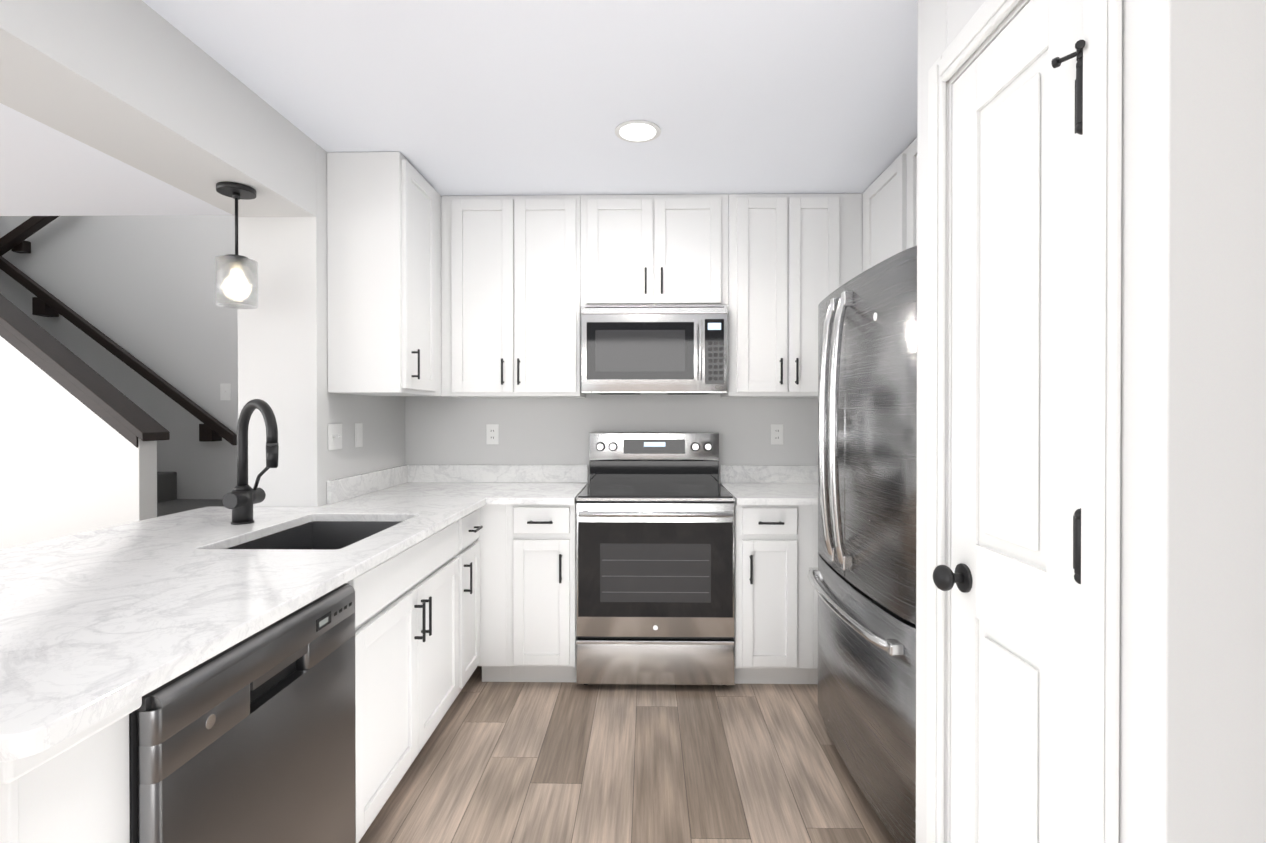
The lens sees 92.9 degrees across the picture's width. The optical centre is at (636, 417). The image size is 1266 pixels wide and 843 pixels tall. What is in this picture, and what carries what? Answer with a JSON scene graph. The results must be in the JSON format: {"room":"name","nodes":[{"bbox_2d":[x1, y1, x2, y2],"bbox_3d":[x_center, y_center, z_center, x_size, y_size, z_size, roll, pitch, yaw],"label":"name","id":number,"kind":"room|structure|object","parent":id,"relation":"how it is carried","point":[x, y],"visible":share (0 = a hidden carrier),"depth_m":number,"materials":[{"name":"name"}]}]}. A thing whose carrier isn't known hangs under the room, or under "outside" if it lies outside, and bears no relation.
{"room":"kitchen","nodes":[
{"label":"kitchen","id":0,"kind":"room"},
{"bbox_2d":[0,336,156,549],"bbox_3d":[-4.380,-0.783,3.182,3.630,4.142,0.115,0,0,1],"label":"wall","id":1,"kind":"structure","parent":0,"point":[70,464],"depth_m":3.11,"materials":[{"name":"white paint"}]},
{"bbox_2d":[0,293,169,447],"bbox_3d":[-4.357,-1.372,3.179,3.675,3.053,0.175,0,0,1],"label":"trim","id":2,"kind":"structure","parent":1,"relation":"on","point":[77,377],"depth_m":3.10,"materials":[{"name":"brown wood"}]},
{"bbox_2d":[0,103,231,215],"bbox_3d":[-4.380,-1.294,0.766,5.310,0.810,3.890,0,0,1],"label":"ceiling","id":3,"kind":"structure","parent":0,"point":[45,170],"depth_m":2.30,"materials":[{"name":"paint"}]},
{"bbox_2d":[0,215,237,498],"bbox_3d":[-4.322,-0.217,4.237,5.310,3.000,0.120,0,0,1],"label":"wall","id":4,"kind":"structure","parent":0,"point":[140,288],"depth_m":4.16,"materials":[{"name":"grey paint"}]},
{"bbox_2d":[0,216,58,255],"bbox_3d":[-4.129,-1.282,4.107,0.600,0.467,0.118,0,0,1],"label":"handrail","id":5,"kind":"object","parent":4,"relation":"attached to","point":[13,240],"visible":0.67,"depth_m":4.07,"materials":[{"name":"brown wood"}]},
{"bbox_2d":[0,256,236,444],"bbox_3d":[-4.349,-1.071,4.119,3.260,2.518,0.103,0,0,1],"label":"handrail","id":6,"kind":"object","parent":4,"relation":"attached to","point":[45,303],"depth_m":4.06,"materials":[{"name":"brown wood"}]},
{"bbox_2d":[220,384,230,399],"bbox_3d":[-2.838,-0.177,4.142,0.072,0.116,0.016,0,0,1],"label":"light switch","id":7,"kind":"object","parent":4,"relation":"attached to","point":[225,391],"visible":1,"depth_m":4.15,"materials":[{"name":"white plastic"}]},
{"bbox_2d":[0,0,315,216],"bbox_3d":[-1.557,-1.044,0.660,0.340,0.410,3.770,0,0,1],"label":"header beam","id":8,"kind":"structure","parent":0,"point":[140,85],"depth_m":1.76,"materials":[{"name":"grey paint"}]},
{"bbox_2d":[215,182,257,308],"bbox_3d":[-1.475,-0.628,2.216,0.132,0.434,0.132,0,0,1],"label":"pendant light","id":9,"kind":"object","parent":8,"relation":"hanging from","point":[236,280],"visible":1,"depth_m":2.17,"materials":[{"name":"black"}]},
{"bbox_2d":[157,472,224,516],"bbox_3d":[-3.962,-0.214,3.703,4.568,3.000,0.931,0,0,1],"label":"stairs","id":10,"kind":"structure","parent":0,"point":[168,502],"depth_m":4.01,"materials":[{"name":"grey carpet"}]},
{"bbox_2d":[238,144,404,506],"bbox_3d":[-1.511,-0.213,3.399,0.340,3.000,1.700,0,0,1],"label":"wall pier","id":11,"kind":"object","parent":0,"point":[283,350],"visible":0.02,"depth_m":2.55,"materials":[{"name":"grey paint"}]},
{"bbox_2d":[328,424,341,449],"bbox_3d":[-1.343,0.086,2.688,0.016,0.116,0.118,0,0,1],"label":"light switch","id":12,"kind":"object","parent":11,"relation":"attached to","point":[334,436],"visible":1,"depth_m":2.68,"materials":[{"name":"white plastic"}]},
{"bbox_2d":[355,423,362,446],"bbox_3d":[-1.343,0.085,2.908,0.007,0.116,0.072,0,0,1],"label":"light switch","id":13,"kind":"object","parent":11,"relation":"attached to","point":[358,434],"visible":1,"depth_m":2.90,"materials":[{"name":"white plastic"}]},
{"bbox_2d":[327,152,440,395],"bbox_3d":[-1.161,-0.634,2.885,0.373,1.048,0.529,0,0,1],"label":"upper cabinet","id":14,"kind":"object","parent":11,"relation":"attached to","point":[384,267],"visible":1,"depth_m":2.62,"materials":[{"name":"white wood"}]},
{"bbox_2d":[142,0,917,195],"bbox_3d":[1.297,-1.201,1.137,5.350,0.100,4.820,0,0,1],"label":"ceiling","id":15,"kind":"structure","parent":0,"point":[489,97],"depth_m":2.09,"materials":[{"name":"paint"}]},
{"bbox_2d":[615,120,660,142],"bbox_3d":[0.003,-1.153,2.429,0.186,0.006,0.186,0,0,1],"label":"recessed light","id":16,"kind":"object","parent":15,"relation":"in","point":[637,131],"visible":1,"depth_m":2.42,"materials":[{"name":"white plastic"}]},
{"bbox_2d":[405,379,817,483],"bbox_3d":[-0.033,0.061,3.516,3.290,2.450,0.120,0,0,1],"label":"wall","id":17,"kind":"structure","parent":0,"point":[441,430],"depth_m":3.46,"materials":[{"name":"grey paint"}]},
{"bbox_2d":[486,424,498,443],"bbox_3d":[-0.832,0.097,3.464,0.072,0.116,0.006,0,0,1],"label":"electrical outlet","id":18,"kind":"object","parent":17,"relation":"attached to","point":[492,433],"visible":1,"depth_m":3.46,"materials":[{"name":"white plastic"}]},
{"bbox_2d":[441,195,585,397],"bbox_3d":[-0.658,-0.636,3.274,0.728,1.048,0.373,0,0,1],"label":"upper cabinet","id":19,"kind":"object","parent":17,"relation":"attached to","point":[510,302],"visible":1,"depth_m":3.13,"materials":[{"name":"white wood"}]},
{"bbox_2d":[580,194,727,307],"bbox_3d":[0.091,-0.866,3.260,0.768,0.588,0.373,0,0,1],"label":"upper cabinet","id":20,"kind":"object","parent":17,"relation":"attached to","point":[653,250],"visible":1,"depth_m":3.12,"materials":[{"name":"white wood"}]},
{"bbox_2d":[581,305,727,394],"bbox_3d":[0.090,-0.349,3.229,0.747,0.443,0.441,0,0,1],"label":"over-the-range microwave","id":21,"kind":"object","parent":20,"relation":"attached to","point":[654,350],"visible":1,"depth_m":3.05,"materials":[{"name":"grey metal"}]},
{"bbox_2d":[771,424,782,444],"bbox_3d":[0.800,0.097,3.437,0.072,0.116,0.006,0,0,1],"label":"electrical outlet","id":22,"kind":"object","parent":17,"relation":"attached to","point":[776,434],"visible":1,"depth_m":3.44,"materials":[{"name":"white plastic"}]},
{"bbox_2d":[721,193,861,397],"bbox_3d":[0.822,-0.636,3.249,0.690,1.048,0.373,0,0,1],"label":"upper cabinet","id":23,"kind":"object","parent":17,"relation":"attached to","point":[794,260],"visible":0.9,"depth_m":3.11,"materials":[{"name":"white wood"}]},
{"bbox_2d":[359,666,896,842],"bbox_3d":[-1.544,1.333,0.237,11.000,0.060,9.500,0,0,1],"label":"floor","id":24,"kind":"structure","parent":0,"point":[533,762],"depth_m":2.20,"materials":[{"name":"brown wood"}]},
{"bbox_2d":[0,697,141,842],"bbox_3d":[-1.143,0.859,0.848,0.742,0.882,0.200,0,0,1],"label":"base cabinet","id":25,"kind":"object","parent":24,"relation":"on","point":[74,788],"visible":0.52,"depth_m":0.85,"materials":[{"name":"white wood"}]},
{"bbox_2d":[129,583,355,842],"bbox_3d":[-1.057,0.863,1.277,0.620,0.870,0.652,0,0,1],"label":"dishwasher","id":26,"kind":"object","parent":24,"relation":"on","point":[251,739],"visible":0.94,"depth_m":1.20,"materials":[{"name":"grey metal"}]},
{"bbox_2d":[346,520,458,842],"bbox_3d":[-1.039,0.853,2.076,0.643,0.882,0.938,0,0,1],"label":"base cabinet","id":27,"kind":"object","parent":24,"relation":"on","point":[406,646],"visible":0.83,"depth_m":1.95,"materials":[{"name":"white wood"}]},
{"bbox_2d":[0,465,499,760],"bbox_3d":[-1.262,0.458,2.107,1.140,0.357,2.738,0,0,1],"label":"countertop","id":28,"kind":"structure","parent":27,"relation":"on","point":[97,625],"depth_m":1.40,"materials":[{"name":"stone"}]},
{"bbox_2d":[222,399,278,524],"bbox_3d":[-1.334,0.156,2.131,0.238,0.444,0.223,0,0,1],"label":"faucet","id":29,"kind":"object","parent":28,"relation":"on","point":[241,498],"visible":1,"depth_m":2.13,"materials":[{"name":"matte black metal"}]},
{"bbox_2d":[441,508,482,719],"bbox_3d":[-1.029,0.850,2.706,0.643,0.882,0.318,0,0,1],"label":"base cabinet","id":30,"kind":"object","parent":24,"relation":"on","point":[468,553],"visible":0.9,"depth_m":2.67,"materials":[{"name":"white wood"}]},
{"bbox_2d":[478,502,576,681],"bbox_3d":[-0.520,0.847,3.134,0.467,0.882,0.663,0,0,1],"label":"base cabinet","id":31,"kind":"object","parent":24,"relation":"on","point":[527,592],"visible":0.96,"depth_m":2.85,"materials":[{"name":"white wood"}]},
{"bbox_2d":[492,465,587,503],"bbox_3d":[-0.481,0.339,3.138,0.388,0.130,0.650,0,0,1],"label":"countertop","id":32,"kind":"structure","parent":31,"relation":"on","point":[515,484],"depth_m":3.40,"materials":[{"name":"stone"}]},
{"bbox_2d":[576,432,734,685],"bbox_3d":[0.091,0.686,3.098,0.749,1.205,0.692,0,0,1],"label":"range","id":33,"kind":"object","parent":24,"relation":"on","point":[655,557],"visible":1,"depth_m":2.82,"materials":[{"name":"grey metal"}]},
{"bbox_2d":[734,504,817,683],"bbox_3d":[0.976,0.848,3.109,1.013,0.882,0.663,0,0,1],"label":"base cabinet","id":34,"kind":"object","parent":24,"relation":"on","point":[776,605],"visible":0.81,"depth_m":2.83,"materials":[{"name":"white wood"}]},
{"bbox_2d":[720,465,817,504],"bbox_3d":[0.977,0.339,3.113,1.013,0.130,0.650,0,0,1],"label":"countertop","id":35,"kind":"structure","parent":34,"relation":"on","point":[748,484],"depth_m":3.40,"materials":[{"name":"stone"}]},
{"bbox_2d":[808,246,916,842],"bbox_3d":[1.039,0.416,2.068,0.796,1.756,0.943,0,0,1],"label":"refrigerator","id":36,"kind":"object","parent":24,"relation":"on","point":[864,584],"visible":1,"depth_m":1.84,"materials":[{"name":"grey metal"}]},
{"bbox_2d":[916,0,1265,842],"bbox_3d":[2.353,0.073,1.181,3.240,2.450,0.768,0,0,1],"label":"wall","id":37,"kind":"structure","parent":0,"point":[1192,602],"depth_m":0.82,"materials":[{"name":"grey paint"}]},
{"bbox_2d":[933,0,1084,842],"bbox_3d":[0.722,0.252,1.187,0.104,2.069,0.469,0,0,1],"label":"pantry door","id":38,"kind":"structure","parent":37,"relation":"in","point":[1011,578],"depth_m":1.17,"materials":[{"name":"white wood"}]},
{"bbox_2d":[926,0,1121,842],"bbox_3d":[0.777,0.219,1.198,0.131,2.159,0.598,0,0,1],"label":"door frame","id":39,"kind":"structure","parent":37,"relation":"attached to","point":[1101,412],"depth_m":0.94,"materials":[{"name":"white wood"}]},
{"bbox_3d":[1.529,0.068,2.169,0.120,2.450,2.520,0,0,1],"label":"wall","id":40,"kind":"structure","parent":0,"visible":0},
{"bbox_2d":[862,153,901,271],"bbox_3d":[1.309,-0.634,2.828,0.337,1.048,0.560,0,0,1],"label":"upper cabinet","id":41,"kind":"object","parent":40,"relation":"attached to","point":[889,211],"depth_m":2.81,"materials":[{"name":"white wood"}]},
{"bbox_2d":[902,138,916,250],"bbox_3d":[1.296,-0.830,2.068,0.337,0.648,0.960,0,0,1],"label":"upper cabinet","id":42,"kind":"object","parent":40,"relation":"attached to","point":[909,155],"depth_m":2.51,"materials":[{"name":"white wood"}]}
]}

